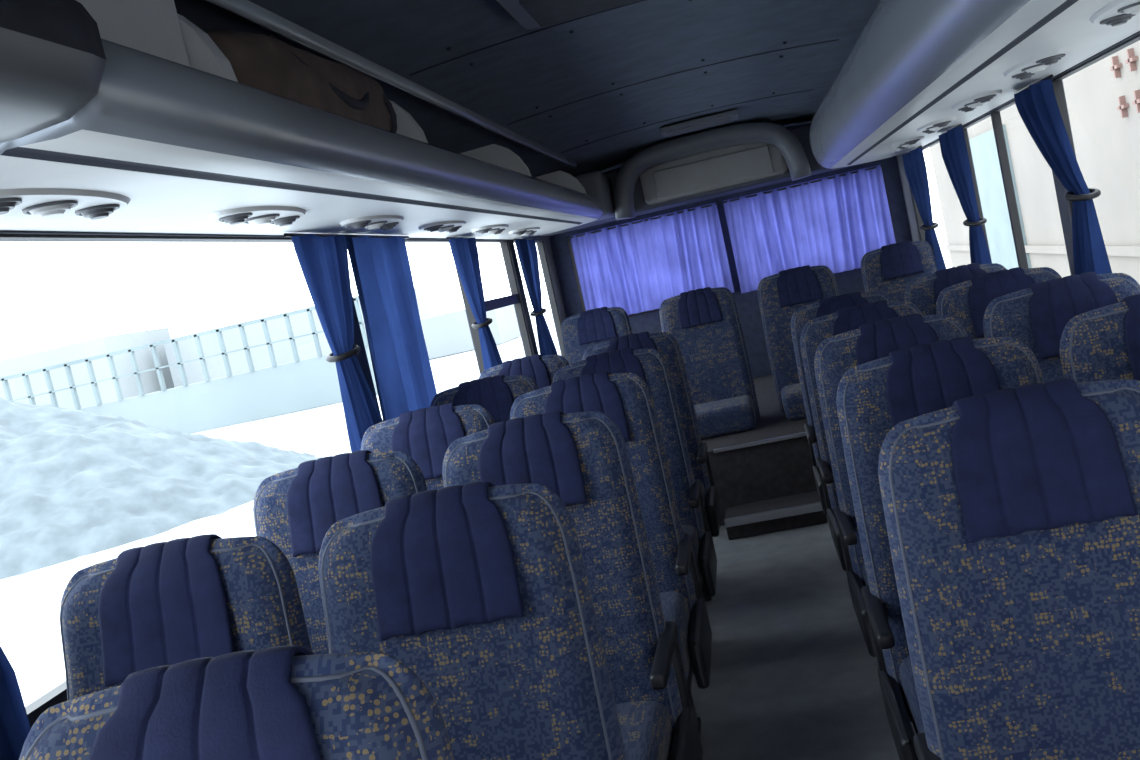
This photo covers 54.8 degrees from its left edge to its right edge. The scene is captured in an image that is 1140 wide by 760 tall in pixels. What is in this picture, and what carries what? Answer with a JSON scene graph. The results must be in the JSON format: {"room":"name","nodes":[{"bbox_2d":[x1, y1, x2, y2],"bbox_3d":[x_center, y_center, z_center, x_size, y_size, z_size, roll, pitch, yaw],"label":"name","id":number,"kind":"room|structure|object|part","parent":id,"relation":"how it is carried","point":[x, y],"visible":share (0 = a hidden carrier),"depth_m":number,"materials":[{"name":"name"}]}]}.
{"room":"vehicle interior","nodes":[
{"label":"vehicle interior","id":0,"kind":"room"},
{"bbox_2d":[0,230,566,413],"bbox_3d":[-0.890,0.269,3.256,0.060,2.200,11.250,-12,5,10],"label":"wall","id":1,"kind":"structure","parent":0,"point":[361,356],"depth_m":5.98,"materials":[{"name":"plastic"}]},
{"bbox_2d":[0,646,30,759],"bbox_3d":[-1.074,0.289,1.758,0.112,1.061,0.550,-12,5,10],"label":"window curtain","id":2,"kind":"object","parent":1,"relation":"hanging from","point":[15,727],"visible":0.8,"depth_m":1.89,"materials":[{"name":"blue fabric"}]},
{"bbox_2d":[0,234,291,727],"bbox_3d":[-0.984,0.086,2.947,0.040,0.950,2.260,-12,5,10],"label":"frame","id":3,"kind":"object","parent":1,"relation":"attached to","point":[57,695],"visible":0.12,"depth_m":2.50,"materials":[{"name":"metal"}]},
{"bbox_2d":[0,0,603,239],"bbox_3d":[-0.531,-0.827,4.425,0.660,0.427,5.880,-12,5,10],"label":"luggage rack","id":4,"kind":"object","parent":1,"relation":"attached to","point":[170,140],"visible":0.99,"depth_m":2.25,"materials":[{"name":"plastic"}]},
{"bbox_3d":[-0.949,-0.323,2.004,0.170,0.012,0.480,-12,5,10],"label":"plate","id":5,"kind":"part","parent":4,"relation":"part of","materials":[{"name":"plastic"}]},
{"bbox_3d":[-0.756,-0.575,1.779,0.020,0.240,0.520,-12,5,10],"label":"locker door","id":6,"kind":"part","parent":4,"relation":"part of","materials":[{"name":"grey plastic"}]},
{"bbox_3d":[-0.811,-0.432,2.886,0.170,0.012,0.480,-12,5,10],"label":"plate","id":7,"kind":"part","parent":4,"relation":"part of","materials":[{"name":"plastic"}]},
{"bbox_2d":[207,29,396,132],"bbox_3d":[-0.674,-0.650,2.707,0.350,0.260,1.056,-12,5,10],"label":"duffel bag","id":8,"kind":"object","parent":4,"relation":"on","point":[267,63],"visible":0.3,"depth_m":2.41,"materials":[{"name":"fabric"}]},
{"bbox_3d":[-0.674,-0.541,3.769,0.170,0.012,0.480,-12,5,10],"label":"plate","id":9,"kind":"part","parent":4,"relation":"part of","materials":[{"name":"plastic"}]},
{"bbox_3d":[-0.537,-0.651,4.652,0.170,0.012,0.480,-12,5,10],"label":"plate","id":10,"kind":"part","parent":4,"relation":"part of","materials":[{"name":"plastic"}]},
{"bbox_3d":[-0.400,-0.760,5.535,0.170,0.012,0.480,-12,5,10],"label":"plate","id":11,"kind":"part","parent":4,"relation":"part of","materials":[{"name":"plastic"}]},
{"bbox_3d":[-0.263,-0.870,6.417,0.170,0.012,0.480,-12,5,10],"label":"plate","id":12,"kind":"part","parent":4,"relation":"part of","materials":[{"name":"plastic"}]},
{"bbox_2d":[284,233,382,451],"bbox_3d":[-0.761,-0.018,3.837,0.112,1.001,0.560,-12,5,10],"label":"window curtain","id":13,"kind":"object","parent":1,"relation":"hanging from","point":[322,258],"visible":0.76,"depth_m":3.77,"materials":[{"name":"blue fabric"}]},
{"bbox_3d":[-0.868,-0.498,3.794,0.012,0.012,0.560,-12,5,10],"label":"rail","id":14,"kind":"part","parent":13,"relation":"part of","materials":[{"name":"grey metal"}]},
{"bbox_2d":[340,234,436,420],"bbox_3d":[-0.669,-0.102,4.440,0.076,0.981,0.850,-12,5,10],"label":"window curtain","id":15,"kind":"object","parent":1,"relation":"hanging from","point":[403,375],"visible":0.73,"depth_m":4.37,"materials":[{"name":"blue fabric"}]},
{"bbox_3d":[-0.774,-0.574,4.402,0.012,0.012,0.840,-12,5,10],"label":"rail","id":16,"kind":"part","parent":15,"relation":"part of","materials":[{"name":"grey metal"}]},
{"bbox_2d":[405,239,483,372],"bbox_3d":[-0.655,-0.176,5.065,0.040,0.950,1.820,-12,5,10],"label":"frame","id":17,"kind":"object","parent":1,"relation":"attached to","point":[474,331],"visible":0.05,"depth_m":5.93,"materials":[{"name":"metal"}]},
{"bbox_2d":[446,237,502,369],"bbox_3d":[-0.462,-0.268,5.779,0.112,0.981,0.560,-12,5,10],"label":"window curtain","id":18,"kind":"object","parent":1,"relation":"hanging from","point":[464,250],"visible":0.77,"depth_m":5.77,"materials":[{"name":"blue fabric"}]},
{"bbox_3d":[-0.567,-0.739,5.737,0.012,0.012,0.560,-12,5,10],"label":"rail","id":19,"kind":"part","parent":18,"relation":"part of","materials":[{"name":"grey metal"}]},
{"bbox_2d":[476,240,532,355],"bbox_3d":[-0.410,-0.372,6.645,0.040,0.950,1.100,-12,5,10],"label":"frame","id":20,"kind":"object","parent":1,"relation":"attached to","point":[512,299],"visible":0.39,"depth_m":7.13,"materials":[{"name":"metal"}]},
{"bbox_2d":[513,238,557,355],"bbox_3d":[-0.207,-0.489,7.440,0.112,0.951,0.650,-12,5,10],"label":"window curtain","id":21,"kind":"object","parent":1,"relation":"hanging from","point":[526,248],"visible":0.89,"depth_m":7.32,"materials":[{"name":"blue fabric"}]},
{"bbox_2d":[513,241,564,357],"bbox_3d":[-0.215,-0.527,7.895,0.040,0.950,1.150,-12,5,10],"label":"frame","id":22,"kind":"object","parent":1,"relation":"attached to","point":[539,243],"visible":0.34,"depth_m":8.43,"materials":[{"name":"plastic"}]},
{"bbox_2d":[537,121,896,235],"bbox_3d":[0.984,-1.499,7.726,2.680,0.459,1.180,-12,5,10],"label":"header","id":23,"kind":"object","parent":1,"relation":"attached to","point":[731,159],"visible":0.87,"depth_m":7.65,"materials":[{"name":"plastic"}]},
{"bbox_3d":[-0.035,-1.216,7.614,0.640,0.300,0.580,-12,5,10],"label":"shoulder panel","id":24,"kind":"part","parent":23,"relation":"part of","materials":[{"name":"plastic"}]},
{"bbox_3d":[0.936,-1.475,7.573,1.360,0.459,0.320,-12,5,10],"label":"arch frame","id":25,"kind":"part","parent":23,"relation":"part of","materials":[{"name":"plastic"}]},
{"bbox_3d":[1.002,-1.484,7.750,1.020,0.290,0.070,-12,5,10],"label":"header panel","id":26,"kind":"part","parent":23,"relation":"part of","materials":[{"name":"grey plastic"}]},
{"bbox_2d":[174,0,879,176],"bbox_3d":[0.197,-1.099,2.917,2.820,0.170,11.370,-12,5,10],"label":"ceiling","id":27,"kind":"structure","parent":0,"point":[553,67],"depth_m":4.29,"materials":[{"name":"grey plastic"}]},
{"bbox_2d":[0,0,105,142],"bbox_3d":[-1.188,-0.290,0.105,0.683,0.355,2.915,-12,5,10],"label":"luggage rack","id":28,"kind":"object","parent":27,"relation":"attached to","point":[53,59],"visible":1,"depth_m":1.38,"materials":[{"name":"plastic"}]},
{"bbox_2d":[409,0,646,75],"bbox_3d":[0.207,-1.161,3.443,1.520,0.042,0.012,-12,5,10],"label":"trim","id":29,"kind":"structure","parent":27,"relation":"attached to","point":[642,0],"depth_m":3.50,"materials":[{"name":"grey"}]},
{"bbox_2d":[496,0,641,28],"bbox_3d":[0.077,-1.082,3.035,0.520,0.057,0.440,-12,5,10],"label":"roof hatch","id":30,"kind":"object","parent":27,"relation":"attached to","point":[529,14],"visible":1,"depth_m":3.08,"materials":[{"name":"plastic"}]},
{"bbox_3d":[0.075,-1.089,3.034,0.520,0.042,0.440,-12,5,10],"label":"hatch frame","id":31,"kind":"part","parent":30,"relation":"part of","materials":[{"name":"plastic"}]},
{"bbox_2d":[446,0,785,141],"bbox_3d":[0.290,-1.256,4.183,1.115,0.038,4.415,-12,5,10],"label":"screws","id":32,"kind":"object","parent":27,"relation":"attached to","point":[448,48],"depth_m":4.80,"materials":[{"name":"black metal"}]},
{"bbox_2d":[507,39,838,124],"bbox_3d":[0.439,-1.346,4.934,1.520,0.042,0.012,-12,5,10],"label":"trim","id":33,"kind":"structure","parent":27,"relation":"attached to","point":[837,39],"depth_m":4.92,"materials":[{"name":"grey"}]},
{"bbox_2d":[562,89,814,152],"bbox_3d":[0.679,-1.538,6.484,1.520,0.042,0.012,-12,5,10],"label":"trim","id":34,"kind":"structure","parent":27,"relation":"attached to","point":[813,89],"depth_m":6.47,"materials":[{"name":"grey"}]},
{"bbox_2d":[660,109,737,136],"bbox_3d":[0.802,-1.585,6.816,0.480,0.040,0.300,-12,5,10],"label":"ceiling air vent","id":35,"kind":"object","parent":27,"relation":"attached to","point":[729,116],"depth_m":6.70,"materials":[{"name":"grey plastic"}]},
{"bbox_2d":[549,124,911,377],"bbox_3d":[1.291,-0.741,8.557,2.820,2.300,0.060,-12,5,10],"label":"wall","id":36,"kind":"structure","parent":0,"point":[849,281],"depth_m":8.53,"materials":[{"name":"plastic"}]},
{"bbox_2d":[566,237,733,316],"bbox_3d":[0.626,-0.899,8.641,1.190,0.720,0.040,-12,5,10],"label":"frame","id":37,"kind":"object","parent":36,"relation":"attached to","point":[568,240],"visible":0.3,"depth_m":8.71,"materials":[{"name":"rubber"}]},
{"bbox_2d":[567,202,733,314],"bbox_3d":[0.629,-0.899,8.518,1.200,0.700,0.104,-12,5,10],"label":"window curtain","id":38,"kind":"object","parent":36,"relation":"hanging from","point":[634,267],"visible":0.88,"depth_m":8.52,"materials":[{"name":"fabric"}]},
{"bbox_3d":[0.557,-1.225,8.489,1.200,0.014,0.014,-12,5,10],"label":"rail","id":39,"kind":"part","parent":38,"relation":"part of","materials":[{"name":"grey metal"}]},
{"bbox_2d":[720,164,895,292],"bbox_3d":[1.813,-1.133,8.305,1.230,0.720,0.104,-12,5,10],"label":"window curtain","id":40,"kind":"object","parent":36,"relation":"hanging from","point":[832,222],"visible":0.9,"depth_m":8.30,"materials":[{"name":"fabric"}]},
{"bbox_3d":[1.738,-1.469,8.275,1.230,0.014,0.014,-12,5,10],"label":"rail","id":41,"kind":"part","parent":40,"relation":"part of","materials":[{"name":"grey metal"}]},
{"bbox_2d":[881,167,896,242],"bbox_3d":[1.841,-1.150,8.421,1.210,0.720,0.040,-12,5,10],"label":"frame","id":42,"kind":"object","parent":36,"relation":"attached to","point":[881,167],"visible":0.18,"depth_m":8.29,"materials":[{"name":"rubber"}]},
{"bbox_2d":[691,515,915,759],"bbox_3d":[0.690,1.090,3.143,2.820,0.060,11.310,-12,5,10],"label":"floor","id":43,"kind":"structure","parent":0,"point":[794,675],"depth_m":3.82,"materials":[{"name":"plastic"}]},
{"bbox_2d":[60,534,311,700],"bbox_3d":[-0.644,0.883,1.784,0.489,1.156,0.594,-12,5,11],"label":"seat","id":44,"kind":"object","parent":43,"relation":"on","point":[171,602],"visible":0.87,"depth_m":1.92,"materials":[{"name":"fabric"}]},
{"bbox_2d":[19,645,454,759],"bbox_3d":[-0.267,0.873,0.896,0.507,1.167,0.594,-12,5,10],"label":"seat","id":45,"kind":"object","parent":43,"relation":"on","point":[286,702],"visible":1,"depth_m":1.05,"materials":[{"name":"fabric"}]},
{"bbox_2d":[253,450,427,653],"bbox_3d":[-0.519,0.784,2.580,0.489,1.156,0.594,-12,5,10],"label":"seat","id":46,"kind":"object","parent":43,"relation":"on","point":[294,509],"visible":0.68,"depth_m":2.72,"materials":[{"name":"fabric"}]},
{"bbox_2d":[361,403,494,489],"bbox_3d":[-0.393,0.685,3.376,0.489,1.156,0.594,-12,5,10],"label":"seat","id":47,"kind":"object","parent":43,"relation":"on","point":[424,434],"visible":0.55,"depth_m":3.52,"materials":[{"name":"fabric"}]},
{"bbox_2d":[318,481,626,759],"bbox_3d":[-0.141,0.779,1.693,0.507,1.156,0.594,-12,5,10],"label":"seat","id":48,"kind":"object","parent":43,"relation":"on","point":[481,590],"visible":0.96,"depth_m":1.82,"materials":[{"name":"fabric"}]},
{"bbox_2d":[430,375,538,422],"bbox_3d":[-0.273,0.587,4.173,0.489,1.156,0.594,-12,5,10],"label":"seat","id":49,"kind":"object","parent":43,"relation":"on","point":[497,394],"visible":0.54,"depth_m":4.32,"materials":[{"name":"fabric"}]},
{"bbox_3d":[-0.276,0.420,4.338,0.489,0.839,0.210,-12,5,10],"label":"backrest","id":50,"kind":"part","parent":49,"relation":"part of","materials":[{"name":"fabric"}]},
{"bbox_2d":[479,354,568,388],"bbox_3d":[-0.149,0.488,4.970,0.489,1.156,0.594,-12,5,10],"label":"seat","id":51,"kind":"object","parent":43,"relation":"on","point":[542,369],"visible":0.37,"depth_m":5.12,"materials":[{"name":"fabric"}]},
{"bbox_2d":[442,411,702,759],"bbox_3d":[-0.019,0.681,2.490,0.507,1.156,0.594,-12,5,11],"label":"seat","id":52,"kind":"object","parent":43,"relation":"on","point":[582,457],"visible":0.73,"depth_m":2.59,"materials":[{"name":"fabric"}]},
{"bbox_2d":[616,701,672,759],"bbox_3d":[0.003,0.876,2.447,0.437,0.161,0.470,-12,5,11],"label":"cushion","id":53,"kind":"object","parent":52,"relation":"on","point":[646,727],"depth_m":2.44,"materials":[{"name":"fabric"}]},
{"bbox_3d":[0.239,0.773,2.465,0.036,0.337,0.447,-12,5,11],"label":"armrest","id":54,"kind":"part","parent":52,"relation":"part of","materials":[{"name":"plastic"}]},
{"bbox_2d":[510,371,711,737],"bbox_3d":[0.109,0.581,3.285,0.507,1.156,0.594,-12,5,9],"label":"seat","id":55,"kind":"object","parent":43,"relation":"on","point":[626,398],"visible":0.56,"depth_m":3.39,"materials":[{"name":"fabric"}]},
{"bbox_3d":[0.094,0.417,3.452,0.489,0.839,0.210,-12,5,9],"label":"backrest","id":56,"kind":"part","parent":55,"relation":"part of","materials":[{"name":"fabric"}]},
{"bbox_2d":[659,591,690,679],"bbox_3d":[0.133,0.776,3.243,0.437,0.161,0.470,-12,5,9],"label":"cushion","id":57,"kind":"object","parent":55,"relation":"on","point":[676,605],"depth_m":3.18,"materials":[{"name":"fabric"}]},
{"bbox_3d":[0.368,0.673,3.265,0.036,0.337,0.447,-12,5,9],"label":"armrest","id":58,"kind":"part","parent":55,"relation":"part of","materials":[{"name":"plastic"}]},
{"bbox_2d":[553,348,716,674],"bbox_3d":[0.232,0.483,4.082,0.507,1.156,0.594,-12,5,10],"label":"seat","id":59,"kind":"object","parent":43,"relation":"on","point":[650,365],"visible":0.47,"depth_m":4.19,"materials":[{"name":"fabric"}]},
{"bbox_3d":[0.218,0.318,4.248,0.489,0.839,0.210,-12,5,10],"label":"backrest","id":60,"kind":"part","parent":59,"relation":"part of","materials":[{"name":"fabric"}]},
{"bbox_2d":[682,525,699,579],"bbox_3d":[0.256,0.677,4.039,0.437,0.161,0.470,-12,5,10],"label":"cushion","id":61,"kind":"object","parent":59,"relation":"on","point":[694,530],"depth_m":4.05,"materials":[{"name":"fabric"}]},
{"bbox_3d":[0.491,0.574,4.061,0.036,0.337,0.447,-12,5,10],"label":"armrest","id":62,"kind":"part","parent":59,"relation":"part of","materials":[{"name":"plastic"}]},
{"bbox_2d":[582,332,720,600],"bbox_3d":[0.354,0.384,4.879,0.507,1.156,0.594,-12,5,10],"label":"seat","id":63,"kind":"object","parent":43,"relation":"on","point":[665,343],"visible":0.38,"depth_m":4.98,"materials":[{"name":"fabric"}]},
{"bbox_3d":[0.341,0.220,5.045,0.489,0.839,0.210,-12,5,10],"label":"backrest","id":64,"kind":"part","parent":63,"relation":"part of","materials":[{"name":"fabric"}]},
{"bbox_2d":[701,482,705,508],"bbox_3d":[0.378,0.579,4.836,0.437,0.161,0.470,-12,5,10],"label":"cushion","id":65,"kind":"object","parent":63,"relation":"on","point":[703,484],"depth_m":4.88,"materials":[{"name":"fabric"}]},
{"bbox_3d":[0.613,0.476,4.856,0.036,0.337,0.447,-12,5,10],"label":"armrest","id":66,"kind":"part","parent":63,"relation":"part of","materials":[{"name":"plastic"}]},
{"bbox_2d":[701,375,826,539],"bbox_3d":[1.248,0.371,7.053,2.680,0.415,3.155,-12,5,10],"label":"step","id":67,"kind":"structure","parent":43,"relation":"on","point":[763,476],"depth_m":5.83,"materials":[{"name":"carpet"}]},
{"bbox_2d":[561,307,632,363],"bbox_3d":[0.197,-0.039,7.154,0.489,0.831,0.594,-12,5,10],"label":"seat","id":68,"kind":"object","parent":67,"relation":"on","point":[585,330],"visible":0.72,"depth_m":7.31,"materials":[{"name":"fabric"}]},
{"bbox_2d":[659,287,760,439],"bbox_3d":[0.803,-0.114,6.490,0.489,0.831,0.594,-12,5,10],"label":"seat","id":69,"kind":"object","parent":67,"relation":"on","point":[705,323],"visible":0.93,"depth_m":6.61,"materials":[{"name":"fabric"}]},
{"bbox_2d":[694,395,755,439],"bbox_3d":[0.866,0.221,6.458,0.437,0.158,0.470,-12,5,10],"label":"cushion","id":70,"kind":"object","parent":69,"relation":"on","point":[719,415],"depth_m":6.23,"materials":[{"name":"fabric"}]},
{"bbox_2d":[757,265,838,420],"bbox_3d":[1.394,-0.241,6.433,0.489,0.831,0.594,-12,5,10],"label":"seat","id":71,"kind":"object","parent":67,"relation":"on","point":[781,294],"visible":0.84,"depth_m":6.58,"materials":[{"name":"fabric"}]},
{"bbox_2d":[781,383,806,420],"bbox_3d":[1.457,0.094,6.402,0.437,0.158,0.470,-12,5,10],"label":"cushion","id":72,"kind":"object","parent":71,"relation":"on","point":[792,403],"depth_m":6.21,"materials":[{"name":"fabric"}]},
{"bbox_2d":[861,241,937,301],"bbox_3d":[2.134,-0.443,6.854,0.489,0.831,0.594,-12,5,10],"label":"seat","id":73,"kind":"object","parent":67,"relation":"on","point":[889,269],"visible":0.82,"depth_m":7.01,"materials":[{"name":"fabric"}]},
{"bbox_2d":[791,292,891,514],"bbox_3d":[1.282,0.200,4.771,0.507,1.131,0.594,-12,5,10],"label":"seat","id":74,"kind":"object","parent":43,"relation":"on","point":[801,316],"visible":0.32,"depth_m":4.94,"materials":[{"name":"fabric"}]},
{"bbox_3d":[1.087,0.383,4.831,0.036,0.330,0.447,-12,5,10],"label":"armrest","id":75,"kind":"part","parent":74,"relation":"part of","materials":[{"name":"plastic"}]},
{"bbox_2d":[800,300,922,570],"bbox_3d":[1.162,0.298,3.974,0.507,1.131,0.594,-12,5,10],"label":"seat","id":76,"kind":"object","parent":43,"relation":"on","point":[817,330],"visible":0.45,"depth_m":4.14,"materials":[{"name":"fabric"}]},
{"bbox_3d":[0.966,0.481,4.032,0.036,0.330,0.447,-12,5,10],"label":"armrest","id":77,"kind":"part","parent":76,"relation":"part of","materials":[{"name":"plastic"}]},
{"bbox_2d":[814,314,967,656],"bbox_3d":[1.038,0.397,3.177,0.507,1.131,0.594,-12,5,10],"label":"seat","id":78,"kind":"object","parent":43,"relation":"on","point":[835,355],"visible":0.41,"depth_m":3.34,"materials":[{"name":"fabric"}]},
{"bbox_3d":[0.842,0.580,3.235,0.036,0.330,0.447,-12,5,10],"label":"armrest","id":79,"kind":"part","parent":78,"relation":"part of","materials":[{"name":"plastic"}]},
{"bbox_2d":[862,562,868,584],"bbox_3d":[1.078,0.584,3.131,0.437,0.158,0.470,-12,5,10],"label":"cushion","id":80,"kind":"object","parent":78,"relation":"on","point":[864,576],"depth_m":3.29,"materials":[{"name":"fabric"}]},
{"bbox_2d":[836,337,1043,759],"bbox_3d":[0.911,0.496,2.382,0.507,1.131,0.594,-12,5,10],"label":"seat","id":81,"kind":"object","parent":43,"relation":"on","point":[874,396],"visible":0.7,"depth_m":2.53,"materials":[{"name":"fabric"}]},
{"bbox_3d":[0.716,0.679,2.443,0.036,0.330,0.447,-12,5,10],"label":"armrest","id":82,"kind":"part","parent":81,"relation":"part of","materials":[{"name":"plastic"}]},
{"bbox_2d":[899,656,923,733],"bbox_3d":[0.950,0.683,2.336,0.437,0.158,0.470,-12,5,10],"label":"cushion","id":83,"kind":"object","parent":81,"relation":"on","point":[908,697],"depth_m":2.40,"materials":[{"name":"fabric"}]},
{"bbox_2d":[904,263,1005,315],"bbox_3d":[1.784,0.088,4.679,0.489,1.148,0.594,-12,5,10],"label":"seat","id":84,"kind":"object","parent":43,"relation":"on","point":[923,292],"visible":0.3,"depth_m":4.85,"materials":[{"name":"fabric"}]},
{"bbox_2d":[936,267,1061,339],"bbox_3d":[1.658,0.187,3.883,0.489,1.148,0.594,-12,5,10],"label":"seat","id":85,"kind":"object","parent":43,"relation":"on","point":[967,302],"visible":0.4,"depth_m":4.04,"materials":[{"name":"fabric"}]},
{"bbox_2d":[878,379,1139,759],"bbox_3d":[0.787,0.595,1.585,0.507,1.131,0.594,-12,5,10],"label":"seat","id":86,"kind":"object","parent":43,"relation":"on","point":[1012,516],"visible":1,"depth_m":1.72,"materials":[{"name":"fabric"}]},
{"bbox_3d":[0.592,0.777,1.647,0.036,0.330,0.447,-12,5,10],"label":"armrest","id":87,"kind":"part","parent":86,"relation":"part of","materials":[{"name":"plastic"}]},
{"bbox_2d":[983,272,1139,382],"bbox_3d":[1.538,0.285,3.086,0.489,1.148,0.594,-12,5,10],"label":"seat","id":88,"kind":"object","parent":43,"relation":"on","point":[1037,315],"visible":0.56,"depth_m":3.24,"materials":[{"name":"fabric"}]},
{"bbox_2d":[1059,294,1139,382],"bbox_3d":[1.415,0.384,2.289,0.489,1.148,0.594,-12,5,9],"label":"seat","id":89,"kind":"object","parent":43,"relation":"on","point":[1103,343],"visible":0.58,"depth_m":2.47,"materials":[{"name":"fabric"}]},
{"bbox_2d":[896,31,1139,274],"bbox_3d":[1.771,-0.280,2.774,0.060,2.200,11.250,-12,5,10],"label":"wall","id":90,"kind":"structure","parent":0,"point":[1064,206],"depth_m":4.38,"materials":[{"name":"plastic"}]},
{"bbox_2d":[902,145,945,270],"bbox_3d":[2.323,-1.001,7.162,0.112,1.001,0.700,-12,5,10],"label":"window curtain","id":91,"kind":"object","parent":90,"relation":"hanging from","point":[914,163],"visible":0.77,"depth_m":6.99,"materials":[{"name":"blue fabric"}]},
{"bbox_2d":[912,140,938,240],"bbox_3d":[2.388,-1.030,7.036,0.040,0.950,1.820,-12,5,10],"label":"frame","id":92,"kind":"object","parent":90,"relation":"attached to","point":[919,220],"visible":0.12,"depth_m":7.91,"materials":[{"name":"metal"}]},
{"bbox_2d":[938,124,991,264],"bbox_3d":[2.121,-0.840,5.862,0.112,1.001,0.550,-12,5,10],"label":"window curtain","id":93,"kind":"object","parent":90,"relation":"hanging from","point":[954,152],"visible":0.79,"depth_m":5.67,"materials":[{"name":"blue fabric"}]},
{"bbox_2d":[809,0,1139,168],"bbox_3d":[1.233,-1.057,2.838,0.691,0.387,9.200,-12,5,10],"label":"luggage rack","id":94,"kind":"object","parent":90,"relation":"attached to","point":[917,71],"visible":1,"depth_m":3.38,"materials":[{"name":"plastic"}]},
{"bbox_3d":[1.865,-1.312,6.073,0.170,0.012,0.480,-12,5,10],"label":"plate","id":95,"kind":"part","parent":94,"relation":"part of","materials":[{"name":"plastic"}]},
{"bbox_3d":[1.728,-1.203,5.190,0.170,0.012,0.480,-12,5,10],"label":"plate","id":96,"kind":"part","parent":94,"relation":"part of","materials":[{"name":"plastic"}]},
{"bbox_3d":[1.590,-1.094,4.307,0.170,0.012,0.480,-12,5,10],"label":"plate","id":97,"kind":"part","parent":94,"relation":"part of","materials":[{"name":"plastic"}]},
{"bbox_3d":[1.453,-0.984,3.425,0.170,0.012,0.480,-12,5,10],"label":"plate","id":98,"kind":"part","parent":94,"relation":"part of","materials":[{"name":"plastic"}]},
{"bbox_3d":[1.316,-0.875,2.542,0.170,0.012,0.480,-12,5,10],"label":"plate","id":99,"kind":"part","parent":94,"relation":"part of","materials":[{"name":"plastic"}]},
{"bbox_2d":[962,100,1028,268],"bbox_3d":[2.103,-0.802,5.202,0.040,0.950,1.680,-12,5,10],"label":"frame","id":100,"kind":"object","parent":90,"relation":"attached to","point":[995,115],"visible":0.27,"depth_m":5.22,"materials":[{"name":"metal"}]},
{"bbox_2d":[1014,74,1111,274],"bbox_3d":[1.852,-0.626,4.133,0.112,1.001,0.716,-12,5,10],"label":"window curtain","id":101,"kind":"object","parent":90,"relation":"hanging from","point":[1036,104],"visible":0.79,"depth_m":3.95,"materials":[{"name":"blue fabric"}]},
{"bbox_3d":[1.760,-1.119,4.186,0.012,0.012,0.520,-12,5,10],"label":"rail","id":102,"kind":"part","parent":101,"relation":"part of","materials":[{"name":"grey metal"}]},
{"bbox_2d":[1052,34,1139,209],"bbox_3d":[1.781,-0.546,3.132,0.040,0.950,2.280,-12,5,10],"label":"frame","id":103,"kind":"object","parent":90,"relation":"attached to","point":[1057,83],"visible":0.29,"depth_m":4.12,"materials":[{"name":"metal"}]},
{"label":"outside","id":104,"kind":"structure","parent":0,"visible":0},
{"bbox_2d":[0,224,951,706],"bbox_3d":[-22.274,3.642,44.692,180.000,0.062,160.000,-12,5,10],"label":"ground","id":105,"kind":"structure","parent":104,"point":[30,603],"depth_m":17.62,"materials":[{"name":"white snow"}]},
{"bbox_2d":[0,397,321,579],"bbox_3d":[-12.515,2.023,23.095,17.000,3.320,15.000,-12,5,10],"label":"mound","id":106,"kind":"object","parent":105,"relation":"on","point":[74,483],"visible":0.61,"depth_m":19.91,"materials":[{"name":"white snow"}]},
{"bbox_2d":[0,296,377,433],"bbox_3d":[-16.350,0.439,43.834,21.000,3.810,1.100,-12,5,10],"label":"railing","id":107,"kind":"object","parent":105,"relation":"on","point":[309,383],"visible":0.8,"depth_m":42.93,"materials":[{"name":"concrete"}]},
{"bbox_2d":[0,287,520,408],"bbox_3d":[-31.237,-1.144,83.724,61.000,6.300,35.000,-12,5,10],"label":"building","id":108,"kind":"structure","parent":105,"relation":"on","point":[446,334],"depth_m":88.51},
{"bbox_2d":[930,40,1139,284],"bbox_3d":[9.244,-3.799,8.289,7.550,7.150,32.000,-12,5,10],"label":"facade","id":109,"kind":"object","parent":105,"relation":"on","point":[1106,144],"visible":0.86,"depth_m":13.99,"materials":[{"name":"white paint"}]},
{"bbox_2d":[969,125,1030,269],"bbox_3d":[7.646,-2.607,19.645,0.070,3.550,3.500,-12,5,10],"label":"shutter","id":110,"kind":"object","parent":109,"relation":"attached to","point":[983,147],"visible":0.36,"depth_m":19.19,"materials":[{"name":"teal paint"}]},
{"bbox_2d":[1110,48,1137,77],"bbox_3d":[6.099,-3.475,12.058,0.060,0.247,0.873,-12,5,10],"label":"painted sign","id":111,"kind":"object","parent":109,"relation":"attached to","point":[1131,59],"depth_m":11.95,"materials":[{"name":"brown paint"}]},
{"bbox_2d":[1117,90,1139,117],"bbox_3d":[6.203,-3.048,12.147,0.060,0.241,0.759,-12,5,10],"label":"painted sign","id":112,"kind":"object","parent":109,"relation":"attached to","point":[1123,106],"depth_m":12.36,"materials":[{"name":"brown paint"}]}
]}

